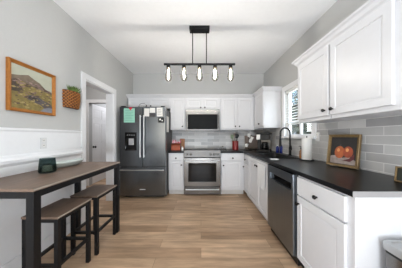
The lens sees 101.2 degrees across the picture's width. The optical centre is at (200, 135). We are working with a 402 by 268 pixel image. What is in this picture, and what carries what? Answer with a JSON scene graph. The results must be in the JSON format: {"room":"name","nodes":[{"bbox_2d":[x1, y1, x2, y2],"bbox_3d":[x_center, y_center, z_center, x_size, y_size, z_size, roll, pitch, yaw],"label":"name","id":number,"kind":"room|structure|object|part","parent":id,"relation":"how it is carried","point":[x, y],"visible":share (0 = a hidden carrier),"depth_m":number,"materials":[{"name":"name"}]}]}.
{"room":"kitchen","nodes":[
{"label":"kitchen","id":0,"kind":"room"},
{"bbox_2d":[0,0,132,161],"bbox_3d":[-1.720,-0.150,0.530,0.120,2.740,7.260,0,0,0],"label":"wall","id":1,"kind":"structure","parent":0,"point":[39,34],"depth_m":1.87,"materials":[{"name":"paint"}]},
{"bbox_2d":[6,57,55,115],"bbox_3d":[-1.644,-0.448,1.628,0.030,0.452,0.455,0,0,0],"label":"landscape painting","id":2,"kind":"object","parent":1,"relation":"attached to","point":[29,89],"visible":1,"depth_m":1.58,"materials":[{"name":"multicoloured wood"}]},
{"bbox_2d":[0,131,80,266],"bbox_3d":[-1.655,0.510,0.862,0.010,1.140,2.823,0,0,0],"label":"wainscoting","id":3,"kind":"structure","parent":1,"relation":"attached to","point":[11,142],"depth_m":1.51,"materials":[{"name":"white paint"}]},
{"bbox_2d":[0,215,81,267],"bbox_3d":[-1.652,1.151,-0.413,0.016,0.138,5.373,0,0,0],"label":"baseboard","id":4,"kind":"structure","parent":1,"relation":"attached to","point":[46,242],"depth_m":1.71,"materials":[{"name":"white paint"}]},
{"bbox_2d":[0,127,81,132],"bbox_3d":[-1.649,-0.057,0.862,0.022,0.030,2.823,0,0,0],"label":"trim","id":5,"kind":"structure","parent":1,"relation":"attached to","point":[1,128],"depth_m":1.64,"materials":[{"name":"white paint"}]},
{"bbox_2d":[0,148,82,167],"bbox_3d":[-1.635,0.215,0.862,0.029,0.097,2.823,0,0,0],"label":"trim","id":6,"kind":"structure","parent":1,"relation":"attached to","point":[19,159],"depth_m":1.61,"materials":[{"name":"white paint"}]},
{"bbox_2d":[40,138,46,148],"bbox_3d":[-1.645,0.073,1.725,0.009,0.114,0.070,0,0,0],"label":"wall outlet","id":7,"kind":"object","parent":1,"relation":"attached to","point":[43,141],"visible":1,"depth_m":1.72,"materials":[{"name":"plastic"}]},
{"bbox_2d":[62,86,80,109],"bbox_3d":[-1.616,-0.492,2.095,0.088,0.284,0.255,0,0,0],"label":"wall basket","id":8,"kind":"object","parent":1,"relation":"attached to","point":[71,96],"visible":1,"depth_m":2.04,"materials":[{"name":"brown wicker"}]},
{"bbox_2d":[81,71,115,222],"bbox_3d":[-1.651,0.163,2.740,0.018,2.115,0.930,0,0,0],"label":"trim","id":9,"kind":"structure","parent":1,"relation":"attached to","point":[84,76],"depth_m":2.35,"materials":[{"name":"white paint"}]},
{"bbox_2d":[41,178,301,267],"bbox_3d":[-0.925,1.270,1.400,5.150,0.100,9.200,0,0,0],"label":"floor","id":10,"kind":"structure","parent":0,"point":[171,230],"depth_m":2.00,"materials":[{"name":"brown wood"}]},
{"bbox_2d":[21,198,91,267],"bbox_3d":[-1.214,0.915,1.430,0.282,0.610,0.380,0,0,0],"label":"bar stool","id":11,"kind":"object","parent":10,"relation":"on","point":[57,212],"visible":0.85,"depth_m":1.39,"materials":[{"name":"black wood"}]},
{"bbox_3d":[-1.336,0.924,1.259,0.032,0.592,0.032,0,0,0],"label":"leg","id":12,"kind":"part","parent":11,"relation":"part of","materials":[{"name":"black metal"}]},
{"bbox_3d":[-1.215,0.619,1.430,0.280,0.018,0.380,0,0,0],"label":"seat","id":13,"kind":"part","parent":11,"relation":"part of","materials":[{"name":"beige wood"}]},
{"bbox_3d":[-1.094,0.924,1.259,0.032,0.592,0.032,0,0,0],"label":"leg","id":14,"kind":"part","parent":11,"relation":"part of","materials":[{"name":"black metal"}]},
{"bbox_3d":[-1.336,0.924,1.601,0.032,0.592,0.032,0,0,0],"label":"leg","id":15,"kind":"part","parent":11,"relation":"part of","materials":[{"name":"black metal"}]},
{"bbox_3d":[-1.215,0.642,1.430,0.270,0.028,0.370,0,0,0],"label":"frame","id":16,"kind":"part","parent":11,"relation":"part of","materials":[{"name":"brown wood"}]},
{"bbox_3d":[-1.094,0.924,1.601,0.032,0.592,0.032,0,0,0],"label":"leg","id":17,"kind":"part","parent":11,"relation":"part of","materials":[{"name":"black metal"}]},
{"bbox_2d":[0,162,119,267],"bbox_3d":[-1.321,0.776,1.580,0.557,0.888,1.100,0,0,0],"label":"bar table","id":18,"kind":"object","parent":10,"relation":"on","point":[30,186],"visible":0.8,"depth_m":1.18,"materials":[{"name":"beige wood"}]},
{"bbox_3d":[-1.073,0.785,1.058,0.050,0.870,0.050,0,0,0],"label":"leg","id":19,"kind":"part","parent":18,"relation":"part of","materials":[{"name":"black metal"}]},
{"bbox_2d":[38,157,56,173],"bbox_3d":[-1.395,0.267,1.500,0.128,0.130,0.128,0,0,0],"label":"candle holder","id":20,"kind":"object","parent":18,"relation":"on","point":[46,165],"visible":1,"depth_m":1.46,"materials":[{"name":"green glass"}]},
{"bbox_3d":[-1.323,0.372,1.580,0.547,0.044,1.092,0,0,0],"label":"frame","id":21,"kind":"part","parent":18,"relation":"part of","materials":[{"name":"black metal"}]},
{"bbox_2d":[56,158,83,167],"bbox_3d":[-1.478,0.299,1.800,0.180,0.064,0.410,0,0,12],"label":"serving dish","id":22,"kind":"object","parent":18,"relation":"on","point":[60,164],"visible":0.63,"depth_m":1.81,"materials":[{"name":"white ceramic"}]},
{"bbox_3d":[-1.572,0.785,2.102,0.050,0.870,0.050,0,0,0],"label":"leg","id":23,"kind":"part","parent":18,"relation":"part of","materials":[{"name":"black metal"}]},
{"bbox_3d":[-1.073,0.785,2.102,0.050,0.870,0.050,0,0,0],"label":"leg","id":24,"kind":"part","parent":18,"relation":"part of","materials":[{"name":"black metal"}]},
{"bbox_2d":[70,185,116,255],"bbox_3d":[-1.194,0.915,1.875,0.282,0.610,0.390,0,0,0],"label":"bar stool","id":25,"kind":"object","parent":10,"relation":"on","point":[95,192],"visible":0.91,"depth_m":1.72,"materials":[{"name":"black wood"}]},
{"bbox_3d":[-1.316,0.924,1.699,0.032,0.592,0.032,0,0,0],"label":"leg","id":26,"kind":"part","parent":25,"relation":"part of","materials":[{"name":"black metal"}]},
{"bbox_3d":[-1.195,0.619,1.875,0.280,0.018,0.390,0,0,0],"label":"seat","id":27,"kind":"part","parent":25,"relation":"part of","materials":[{"name":"beige wood"}]},
{"bbox_3d":[-1.074,0.924,1.699,0.032,0.592,0.032,0,0,0],"label":"leg","id":28,"kind":"part","parent":25,"relation":"part of","materials":[{"name":"black metal"}]},
{"bbox_3d":[-1.195,0.642,1.875,0.270,0.028,0.380,0,0,0],"label":"frame","id":29,"kind":"part","parent":25,"relation":"part of","materials":[{"name":"black metal"}]},
{"bbox_3d":[-1.074,0.924,2.051,0.032,0.592,0.032,0,0,0],"label":"leg","id":30,"kind":"part","parent":25,"relation":"part of","materials":[{"name":"black metal"}]},
{"bbox_2d":[120,106,171,196],"bbox_3d":[-1.133,0.318,3.532,0.895,1.805,0.776,0,0,0],"label":"refrigerator","id":31,"kind":"object","parent":10,"relation":"on","point":[145,143],"visible":0.98,"depth_m":3.20,"materials":[{"name":"black metal"}]},
{"bbox_2d":[124,108,134,121],"bbox_3d":[-1.391,-0.401,3.198,0.213,0.277,0.002,0,0,0],"label":"paper note","id":32,"kind":"object","parent":31,"relation":"attached to","point":[129,115],"visible":1,"depth_m":3.20,"materials":[{"name":"green paper"}]},
{"bbox_3d":[-1.358,0.016,3.220,0.444,1.162,0.040,0,0,0],"label":"door","id":33,"kind":"part","parent":31,"relation":"part of","materials":[{"name":"black metal"}]},
{"bbox_3d":[-1.165,0.005,3.172,0.022,0.810,0.056,0,0,0],"label":"handle","id":34,"kind":"part","parent":31,"relation":"part of","materials":[{"name":"metal"}]},
{"bbox_3d":[-1.133,0.882,3.234,0.895,0.555,0.068,0,0,0],"label":"freezer drawer","id":35,"kind":"part","parent":31,"relation":"part of","materials":[{"name":"black metal"}]},
{"bbox_3d":[-1.095,0.005,3.172,0.022,0.810,0.056,0,0,0],"label":"handle","id":36,"kind":"part","parent":31,"relation":"part of","materials":[{"name":"metal"}]},
{"bbox_2d":[144,108,149,115],"bbox_3d":[-1.051,-0.458,3.199,0.106,0.158,0.001,0,0,0],"label":"print","id":37,"kind":"object","parent":31,"relation":"attached to","point":[146,110],"visible":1,"depth_m":3.20,"materials":[{"name":"white paper"}]},
{"bbox_3d":[-0.908,0.016,3.234,0.444,1.162,0.068,0,0,0],"label":"door","id":38,"kind":"part","parent":31,"relation":"part of","materials":[{"name":"black metal"}]},
{"bbox_2d":[157,108,162,115],"bbox_3d":[-0.801,-0.466,3.198,0.116,0.173,0.002,0,0,0],"label":"print","id":39,"kind":"object","parent":31,"relation":"attached to","point":[159,110],"visible":1,"depth_m":3.20,"materials":[{"name":"white paper"}]},
{"bbox_2d":[158,117,163,122],"bbox_3d":[-0.772,-0.310,3.198,0.116,0.101,0.002,0,0,0],"label":"magnet","id":40,"kind":"object","parent":31,"relation":"attached to","point":[160,119],"visible":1,"depth_m":3.20,"materials":[{"name":"black plastic"}]},
{"bbox_2d":[167,116,168,131],"bbox_3d":[-0.687,-0.240,3.410,0.001,0.320,0.220,0,0,0],"label":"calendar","id":41,"kind":"object","parent":31,"relation":"attached to","point":[167,116],"visible":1,"depth_m":3.38,"materials":[{"name":"white paper"}]},
{"bbox_2d":[169,112,170,131],"bbox_3d":[-0.685,-0.300,3.630,0.005,0.440,0.140,0,0,0],"label":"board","id":42,"kind":"object","parent":31,"relation":"attached to","point":[169,112],"visible":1,"depth_m":3.58,"materials":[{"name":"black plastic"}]},
{"bbox_2d":[169,153,183,193],"bbox_3d":[-0.515,0.786,3.694,0.314,0.867,0.652,0,0,0],"label":"base cabinet","id":43,"kind":"object","parent":10,"relation":"on","point":[176,160],"visible":0.92,"depth_m":3.40,"materials":[{"name":"white paint"}]},
{"bbox_3d":[-0.506,0.438,3.409,0.272,0.135,0.019,0,0,0],"label":"drawer","id":44,"kind":"part","parent":43,"relation":"part of","materials":[{"name":"white paint"}]},
{"bbox_3d":[-0.506,0.812,3.409,0.272,0.585,0.019,0,0,0],"label":"door","id":45,"kind":"part","parent":43,"relation":"part of","materials":[{"name":"white paint"}]},
{"bbox_2d":[168,149,185,152],"bbox_3d":[-0.515,0.333,3.712,0.321,0.036,0.635,0,0,0],"label":"countertop","id":46,"kind":"structure","parent":43,"relation":"on","point":[170,151],"depth_m":3.40,"materials":[{"name":"black stone"}]},
{"bbox_2d":[171,143,180,150],"bbox_3d":[-0.547,0.234,3.632,0.196,0.160,0.185,0,0,0],"label":"bread box","id":47,"kind":"object","parent":46,"relation":"on","point":[174,146],"visible":0.88,"depth_m":3.56,"materials":[{"name":"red metal"}]},
{"bbox_2d":[180,139,184,148],"bbox_3d":[-0.450,0.190,3.972,0.119,0.248,0.049,0,0,0],"label":"cutting board","id":48,"kind":"object","parent":46,"relation":"on","point":[182,140],"visible":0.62,"depth_m":3.97,"materials":[{"name":"brown wood"}]},
{"bbox_2d":[184,149,220,193],"bbox_3d":[0.027,0.757,3.668,0.756,0.925,0.728,0,0,0],"label":"stove","id":49,"kind":"object","parent":10,"relation":"on","point":[202,167],"visible":1,"depth_m":3.37,"materials":[{"name":"silver metal"}]},
{"bbox_3d":[0.027,0.500,3.332,0.680,0.022,0.056,0,0,0],"label":"handle","id":50,"kind":"part","parent":49,"relation":"part of","materials":[{"name":"metal"}]},
{"bbox_3d":[0.027,1.085,3.342,0.680,0.016,0.036,0,0,0],"label":"handle","id":51,"kind":"part","parent":49,"relation":"part of","materials":[{"name":"metal"}]},
{"bbox_3d":[0.027,0.741,3.384,0.752,0.578,0.048,0,0,0],"label":"oven door","id":52,"kind":"part","parent":49,"relation":"part of","materials":[{"name":"metal"}]},
{"bbox_3d":[0.027,1.117,3.384,0.752,0.137,0.048,0,0,0],"label":"drawer","id":53,"kind":"part","parent":49,"relation":"part of","materials":[{"name":"metal"}]},
{"bbox_2d":[186,149,218,149],"bbox_3d":[0.027,0.313,3.733,0.752,0.014,0.597,0,0,0],"label":"cooktop","id":54,"kind":"object","parent":49,"relation":"in","point":[186,149],"depth_m":3.74,"materials":[{"name":"black glass"}]},
{"bbox_3d":[0.027,0.365,3.404,0.756,0.140,0.062,0,0,0],"label":"control panel","id":55,"kind":"part","parent":49,"relation":"part of","materials":[{"name":"metal"}]},
{"bbox_2d":[221,153,243,193],"bbox_3d":[0.652,0.786,3.694,0.480,0.867,0.652,0,0,0],"label":"base cabinet","id":56,"kind":"object","parent":10,"relation":"on","point":[232,169],"visible":0.89,"depth_m":3.40,"materials":[{"name":"white paint"}]},
{"bbox_3d":[0.633,0.438,3.409,0.418,0.135,0.019,0,0,0],"label":"drawer","id":57,"kind":"part","parent":56,"relation":"part of","materials":[{"name":"white paint"}]},
{"bbox_3d":[0.633,0.812,3.409,0.418,0.585,0.019,0,0,0],"label":"door","id":58,"kind":"part","parent":56,"relation":"part of","materials":[{"name":"white paint"}]},
{"bbox_2d":[243,154,252,201],"bbox_3d":[1.169,0.786,3.223,0.652,0.867,0.385,0,0,0],"label":"base cabinet","id":59,"kind":"object","parent":10,"relation":"on","point":[246,157],"visible":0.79,"depth_m":3.19,"materials":[{"name":"white paint"}]},
{"bbox_3d":[0.884,0.448,3.204,0.019,0.155,0.323,0,0,0],"label":"drawer","id":60,"kind":"part","parent":59,"relation":"part of","materials":[{"name":"white paint"}]},
{"bbox_3d":[0.884,0.823,3.204,0.019,0.565,0.323,0,0,0],"label":"door","id":61,"kind":"part","parent":59,"relation":"part of","materials":[{"name":"white paint"}]},
{"bbox_2d":[249,156,268,220],"bbox_3d":[1.169,0.786,2.570,0.652,0.867,0.900,0,0,0],"label":"base cabinet","id":62,"kind":"object","parent":10,"relation":"on","point":[259,196],"visible":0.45,"depth_m":2.56,"materials":[{"name":"white paint"}]},
{"bbox_3d":[0.884,0.738,2.791,0.019,0.735,0.435,0,0,0],"label":"door","id":63,"kind":"part","parent":62,"relation":"part of","materials":[{"name":"white paint"}]},
{"bbox_2d":[257,163,264,189],"bbox_3d":[0.858,0.570,2.360,0.013,0.340,0.280,0,0,0],"label":"dish towel","id":64,"kind":"object","parent":62,"relation":"hanging from","point":[260,168],"visible":1,"depth_m":2.33,"materials":[{"name":"white fabric"}]},
{"bbox_3d":[0.884,0.738,2.349,0.019,0.735,0.435,0,0,0],"label":"door","id":65,"kind":"part","parent":62,"relation":"part of","materials":[{"name":"white paint"}]},
{"bbox_2d":[268,164,303,267],"bbox_3d":[1.157,0.786,1.817,0.616,0.867,0.584,0,0,0],"label":"dishwasher","id":66,"kind":"object","parent":10,"relation":"on","point":[282,184],"visible":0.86,"depth_m":1.70,"materials":[{"name":"grey metal"}]},
{"bbox_3d":[0.884,0.482,1.800,0.014,0.079,0.483,0,0,0],"label":"pocket handle","id":67,"kind":"part","parent":66,"relation":"part of","materials":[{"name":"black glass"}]},
{"bbox_2d":[295,175,401,267],"bbox_3d":[1.181,0.786,1.236,0.676,0.867,0.563,0,0,0],"label":"base cabinet","id":68,"kind":"object","parent":10,"relation":"on","point":[324,214],"depth_m":1.02,"materials":[{"name":"white paint"}]},
{"bbox_2d":[219,149,401,196],"bbox_3d":[0.965,0.333,2.485,1.111,0.036,3.090,0,0,0],"label":"countertop","id":69,"kind":"structure","parent":68,"relation":"on","point":[351,182],"depth_m":1.28,"materials":[{"name":"black stone"}]},
{"bbox_2d":[232,141,237,149],"bbox_3d":[0.773,0.212,3.720,0.140,0.205,0.140,0,0,0],"label":"utensil crock","id":70,"kind":"object","parent":69,"relation":"on","point":[234,143],"visible":0.93,"depth_m":3.66,"materials":[{"name":"red ceramic"}]},
{"bbox_2d":[244,136,257,148],"bbox_3d":[1.224,0.149,3.972,0.343,0.311,0.065,0,0,0],"label":"serving board","id":71,"kind":"object","parent":69,"relation":"on","point":[254,144],"visible":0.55,"depth_m":3.96,"materials":[{"name":"brown wood"}]},
{"bbox_2d":[256,133,271,151],"bbox_3d":[1.330,0.122,3.490,0.280,0.385,0.272,0,0,28],"label":"coffee maker","id":72,"kind":"object","parent":69,"relation":"on","point":[264,139],"visible":1,"depth_m":3.42,"materials":[{"name":"black plastic"}]},
{"bbox_3d":[1.336,-0.051,3.502,0.280,0.040,0.245,0,0,28],"label":"lid","id":73,"kind":"part","parent":72,"relation":"part of","materials":[{"name":"black plastic"}]},
{"bbox_2d":[260,135,269,139],"bbox_3d":[1.345,0.025,3.455,0.180,0.109,0.150,0,0,28],"label":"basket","id":74,"kind":"object","parent":72,"relation":"on","point":[262,137],"depth_m":3.39,"materials":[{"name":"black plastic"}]},
{"bbox_3d":[1.401,0.142,3.561,0.202,0.275,0.070,0,0,28],"label":"water tank","id":75,"kind":"part","parent":72,"relation":"part of","materials":[{"name":"black plastic"}]},
{"bbox_2d":[255,153,299,158],"bbox_3d":[1.170,0.405,2.640,0.400,0.194,0.750,0,0,0],"label":"sink","id":76,"kind":"object","parent":69,"relation":"in","point":[268,155],"visible":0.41,"depth_m":2.78,"materials":[{"name":"black metal"}]},
{"bbox_2d":[279,127,291,155],"bbox_3d":[1.361,0.086,2.629,0.204,0.457,0.118,0,0,0],"label":"faucet","id":77,"kind":"object","parent":69,"relation":"on","point":[288,129],"visible":1,"depth_m":2.65,"materials":[{"name":"black metal"}]},
{"bbox_2d":[299,136,314,160],"bbox_3d":[1.372,0.157,2.140,0.170,0.315,0.170,0,0,0],"label":"paper towel roll","id":78,"kind":"object","parent":69,"relation":"on","point":[306,142],"visible":0.98,"depth_m":2.09,"materials":[{"name":"white paper"}]},
{"bbox_2d":[326,134,361,169],"bbox_3d":[1.428,0.147,1.664,0.067,0.325,0.290,0,0,-15],"label":"painting","id":79,"kind":"object","parent":69,"relation":"on","point":[344,150],"visible":1,"depth_m":1.65,"materials":[{"name":"paint"}]},
{"bbox_2d":[394,166,401,182],"bbox_3d":[1.362,0.262,1.083,0.026,0.106,0.136,0,0,-6],"label":"picture","id":80,"kind":"object","parent":69,"relation":"on","point":[398,170],"visible":1,"depth_m":1.13},
{"bbox_3d":[1.366,0.262,1.083,0.008,0.093,0.124,6,-1,-6],"label":"picture panel","id":81,"kind":"part","parent":80,"relation":"part of","materials":[{"name":"paper"}]},
{"bbox_3d":[0.884,0.448,1.255,0.019,0.155,0.495,0,0,0],"label":"drawer","id":82,"kind":"part","parent":68,"relation":"part of","materials":[{"name":"white paint"}]},
{"bbox_3d":[0.884,0.823,1.255,0.019,0.565,0.495,0,0,0],"label":"door","id":83,"kind":"part","parent":68,"relation":"part of","materials":[{"name":"white paint"}]},
{"bbox_3d":[1.206,0.786,0.963,0.626,0.867,0.016,0,0,0],"label":"end panel","id":84,"kind":"part","parent":68,"relation":"part of","materials":[{"name":"white wood"}]},
{"bbox_2d":[383,240,401,267],"bbox_3d":[1.200,0.900,0.756,0.394,0.640,0.342,0,0,0],"label":"trash can","id":85,"kind":"object","parent":10,"relation":"on","point":[393,248],"visible":1,"depth_m":0.88,"materials":[{"name":"metal"}]},
{"bbox_2d":[86,74,262,185],"bbox_3d":[-0.935,-0.150,4.100,4.930,2.740,0.120,0,0,0],"label":"wall","id":86,"kind":"structure","parent":0,"point":[142,83],"depth_m":4.04,"materials":[{"name":"paint"}]},
{"bbox_2d":[86,100,105,185],"bbox_3d":[-2.320,0.165,4.031,1.000,2.110,0.018,0,0,0],"label":"trim","id":87,"kind":"structure","parent":86,"relation":"attached to","point":[87,101],"depth_m":4.02,"materials":[{"name":"white paint"}]},
{"bbox_2d":[128,98,169,110],"bbox_3d":[-1.167,-0.750,3.850,0.953,0.260,0.375,0,0,0],"label":"upper cabinet","id":88,"kind":"object","parent":86,"relation":"attached to","point":[132,102],"visible":0.62,"depth_m":3.69,"materials":[{"name":"white paint"}]},
{"bbox_3d":[-1.398,-0.750,3.704,0.455,0.200,0.019,0,0,0],"label":"door","id":89,"kind":"part","parent":88,"relation":"part of","materials":[{"name":"white paint"}]},
{"bbox_3d":[-0.937,-0.750,3.704,0.455,0.200,0.019,0,0,0],"label":"door","id":90,"kind":"part","parent":88,"relation":"part of","materials":[{"name":"white paint"}]},
{"bbox_2d":[126,94,252,97],"bbox_3d":[-0.257,-0.890,3.686,2.804,0.080,0.058,0,0,0],"label":"trim","id":91,"kind":"structure","parent":88,"relation":"attached to","point":[127,95],"depth_m":3.67,"materials":[{"name":"white paint"}]},
{"bbox_2d":[170,98,185,129],"bbox_3d":[-0.517,-0.510,3.850,0.343,0.740,0.375,0,0,0],"label":"upper cabinet","id":92,"kind":"object","parent":86,"relation":"attached to","point":[177,105],"visible":0.89,"depth_m":3.70,"materials":[{"name":"white paint"}]},
{"bbox_2d":[186,98,219,109],"bbox_3d":[0.040,-0.733,3.850,0.768,0.295,0.375,0,0,0],"label":"upper cabinet","id":93,"kind":"object","parent":86,"relation":"attached to","point":[191,103],"visible":0.94,"depth_m":3.69,"materials":[{"name":"white paint"}]},
{"bbox_3d":[-0.145,-0.733,3.704,0.366,0.235,0.019,0,0,0],"label":"door","id":94,"kind":"part","parent":93,"relation":"part of","materials":[{"name":"white paint"}]},
{"bbox_2d":[186,110,219,130],"bbox_3d":[0.042,-0.347,3.807,0.742,0.465,0.445,0,0,0],"label":"microwave","id":95,"kind":"object","parent":93,"relation":"attached to","point":[196,120],"visible":1,"depth_m":3.62,"materials":[{"name":"metal"}]},
{"bbox_3d":[0.037,-0.312,3.635,0.656,0.329,0.023,0,0,0],"label":"door glass","id":96,"kind":"part","parent":95,"relation":"part of","materials":[{"name":"black glass"}]},
{"bbox_3d":[0.226,-0.733,3.704,0.366,0.235,0.019,0,0,0],"label":"door","id":97,"kind":"part","parent":93,"relation":"part of","materials":[{"name":"white paint"}]},
{"bbox_2d":[172,129,262,148],"bbox_3d":[0.410,0.067,4.035,2.220,0.494,0.008,0,0,0],"label":"backsplash","id":98,"kind":"structure","parent":86,"relation":"attached to","point":[193,139],"depth_m":4.03,"materials":[{"name":"grey tile"}]},
{"bbox_2d":[220,97,253,129],"bbox_3d":[0.812,-0.510,3.850,0.773,0.740,0.375,0,0,0],"label":"upper cabinet","id":99,"kind":"object","parent":86,"relation":"attached to","point":[235,113],"visible":0.88,"depth_m":3.70,"materials":[{"name":"white paint"}]},
{"bbox_3d":[0.625,-0.510,3.704,0.367,0.680,0.019,0,0,0],"label":"door","id":100,"kind":"part","parent":99,"relation":"part of","materials":[{"name":"white paint"}]},
{"bbox_3d":[0.991,-0.510,3.704,0.353,0.680,0.019,0,0,0],"label":"door","id":101,"kind":"part","parent":99,"relation":"part of","materials":[{"name":"white paint"}]},
{"bbox_2d":[53,0,336,73],"bbox_3d":[-0.925,-1.570,1.400,5.150,0.100,9.200,0,0,0],"label":"ceiling","id":102,"kind":"structure","parent":0,"point":[143,35],"depth_m":2.33,"materials":[{"name":"paint"}]},
{"bbox_2d":[164,25,234,81],"bbox_3d":[-0.021,-1.144,2.320,1.000,0.750,0.110,0,0,0],"label":"pendant light","id":103,"kind":"object","parent":102,"relation":"hanging from","point":[193,28],"visible":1,"depth_m":2.30,"materials":[{"name":"black metal"}]},
{"bbox_3d":[-0.459,-0.856,2.320,0.100,0.173,0.100,0,0,0],"label":"bulb","id":104,"kind":"part","parent":103,"relation":"part of","materials":[{"name":"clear glass"}]},
{"bbox_3d":[-0.240,-0.856,2.320,0.100,0.173,0.100,0,0,0],"label":"bulb","id":105,"kind":"part","parent":103,"relation":"part of","materials":[{"name":"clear glass"}]},
{"bbox_3d":[-0.118,-1.246,2.320,0.012,0.459,0.012,0,0,23],"label":"rod","id":106,"kind":"part","parent":103,"relation":"part of","materials":[{"name":"black metal"}]},
{"bbox_3d":[-0.021,-0.856,2.320,0.100,0.173,0.100,0,0,0],"label":"bulb","id":107,"kind":"part","parent":103,"relation":"part of","materials":[{"name":"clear glass"}]},
{"bbox_3d":[0.076,-1.246,2.320,0.012,0.459,0.012,0,0,-23],"label":"rod","id":108,"kind":"part","parent":103,"relation":"part of","materials":[{"name":"black metal"}]},
{"bbox_3d":[0.198,-0.856,2.320,0.100,0.173,0.100,0,0,0],"label":"bulb","id":109,"kind":"part","parent":103,"relation":"part of","materials":[{"name":"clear glass"}]},
{"bbox_3d":[0.417,-0.856,2.320,0.100,0.173,0.100,0,0,0],"label":"bulb","id":110,"kind":"part","parent":103,"relation":"part of","materials":[{"name":"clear glass"}]},
{"bbox_2d":[263,0,391,175],"bbox_3d":[1.590,-0.150,0.530,0.120,2.740,7.260,0,0,0],"label":"wall","id":111,"kind":"structure","parent":0,"point":[282,72],"depth_m":2.54,"materials":[{"name":"paint"}]},
{"bbox_2d":[254,91,280,128],"bbox_3d":[1.341,-0.520,3.430,0.375,0.720,0.560,0,0,0],"label":"upper cabinet","id":112,"kind":"object","parent":111,"relation":"attached to","point":[267,105],"visible":0.93,"depth_m":3.15,"materials":[{"name":"white paint"}]},
{"bbox_3d":[1.194,-0.522,3.416,0.019,0.655,0.508,0,0,0],"label":"door","id":113,"kind":"part","parent":112,"relation":"part of","materials":[{"name":"white paint"}]},
{"bbox_2d":[253,86,282,96],"bbox_3d":[1.338,-0.890,3.372,0.382,0.080,0.566,0,0,0],"label":"trim","id":114,"kind":"structure","parent":112,"relation":"attached to","point":[263,88],"depth_m":3.12,"materials":[{"name":"white paint"}]},
{"bbox_2d":[281,79,316,138],"bbox_3d":[1.550,-0.426,2.630,0.130,0.937,0.920,0,0,0],"label":"window","id":115,"kind":"structure","parent":111,"relation":"in","point":[300,135],"depth_m":2.85,"materials":[{"name":"white paint"}]},
{"bbox_2d":[286,85,301,124],"bbox_3d":[1.554,-0.500,2.630,0.042,0.615,0.728,0,0,0],"label":"window blind","id":116,"kind":"object","parent":115,"relation":"attached to","point":[295,87],"visible":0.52,"depth_m":2.77,"materials":[{"name":"white plastic"}]},
{"bbox_3d":[1.532,0.026,2.630,0.095,0.031,0.920,0,0,0],"label":"sill","id":117,"kind":"part","parent":115,"relation":"part of","materials":[{"name":"white paint"}]},
{"bbox_3d":[1.597,-0.400,2.630,0.035,0.820,0.740,0,0,0],"label":"sash","id":118,"kind":"part","parent":115,"relation":"part of","materials":[{"name":"white paint"}]},
{"bbox_2d":[298,45,357,122],"bbox_3d":[1.341,-0.520,1.785,0.375,0.720,0.500,0,0,0],"label":"upper cabinet","id":119,"kind":"object","parent":111,"relation":"attached to","point":[314,73],"visible":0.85,"depth_m":1.71,"materials":[{"name":"white paint"}]},
{"bbox_3d":[1.194,-0.522,1.782,0.019,0.655,0.482,0,0,0],"label":"door","id":120,"kind":"part","parent":119,"relation":"part of","materials":[{"name":"white paint"}]},
{"bbox_2d":[263,115,401,175],"bbox_3d":[1.525,0.067,2.270,0.008,0.494,3.540,0,0,0],"label":"backsplash","id":121,"kind":"structure","parent":111,"relation":"attached to","point":[381,146],"depth_m":1.49,"materials":[{"name":"grey tile"}]},
{"bbox_2d":[315,132,319,140],"bbox_3d":[1.516,0.010,2.150,0.009,0.114,0.070,0,0,0],"label":"wall outlet","id":122,"kind":"object","parent":121,"relation":"attached to","point":[317,133],"visible":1,"depth_m":2.14,"materials":[{"name":"plastic"}]},
{"bbox_2d":[328,0,401,118],"bbox_3d":[1.341,-0.520,1.241,0.375,0.720,0.566,0,0,0],"label":"upper cabinet","id":123,"kind":"object","parent":111,"relation":"attached to","point":[366,60],"visible":0.96,"depth_m":1.17,"materials":[{"name":"white paint"}]},
{"bbox_2d":[291,0,389,66],"bbox_3d":[1.338,-0.890,1.497,0.382,0.080,1.195,0,0,0],"label":"trim","id":124,"kind":"structure","parent":123,"relation":"attached to","point":[370,6],"depth_m":1.36,"materials":[{"name":"white paint"}]},
{"bbox_3d":[-2.830,-0.150,4.880,0.100,2.740,1.440,0,0,0],"label":"wall","id":125,"kind":"structure","parent":0,"visible":0},
{"bbox_2d":[92,104,105,183],"bbox_3d":[-2.728,0.203,4.530,0.095,2.025,0.760,0,0,0],"label":"door","id":126,"kind":"structure","parent":125,"relation":"in","point":[98,112],"depth_m":4.43,"materials":[{"name":"white paint"}]},
{"bbox_3d":[-2.752,0.160,4.530,0.007,1.720,0.580,0,0,0],"label":"panel","id":127,"kind":"part","parent":126,"relation":"part of","materials":[{"name":"white paint"}]},
{"label":"outside","id":128,"kind":"structure","parent":0,"visible":0},
{"bbox_3d":[20.835,1.770,18.500,38.330,0.100,53.000,0,0,0],"label":"ground","id":129,"kind":"structure","parent":128,"visible":0},
{"bbox_2d":[292,90,310,133],"bbox_3d":[4.148,-0.174,6.861,2.196,3.799,2.274,0,0,35],"label":"tree","id":130,"kind":"object","parent":129,"relation":"on","point":[296,126],"visible":0.12,"depth_m":6.47,"materials":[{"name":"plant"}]}
]}

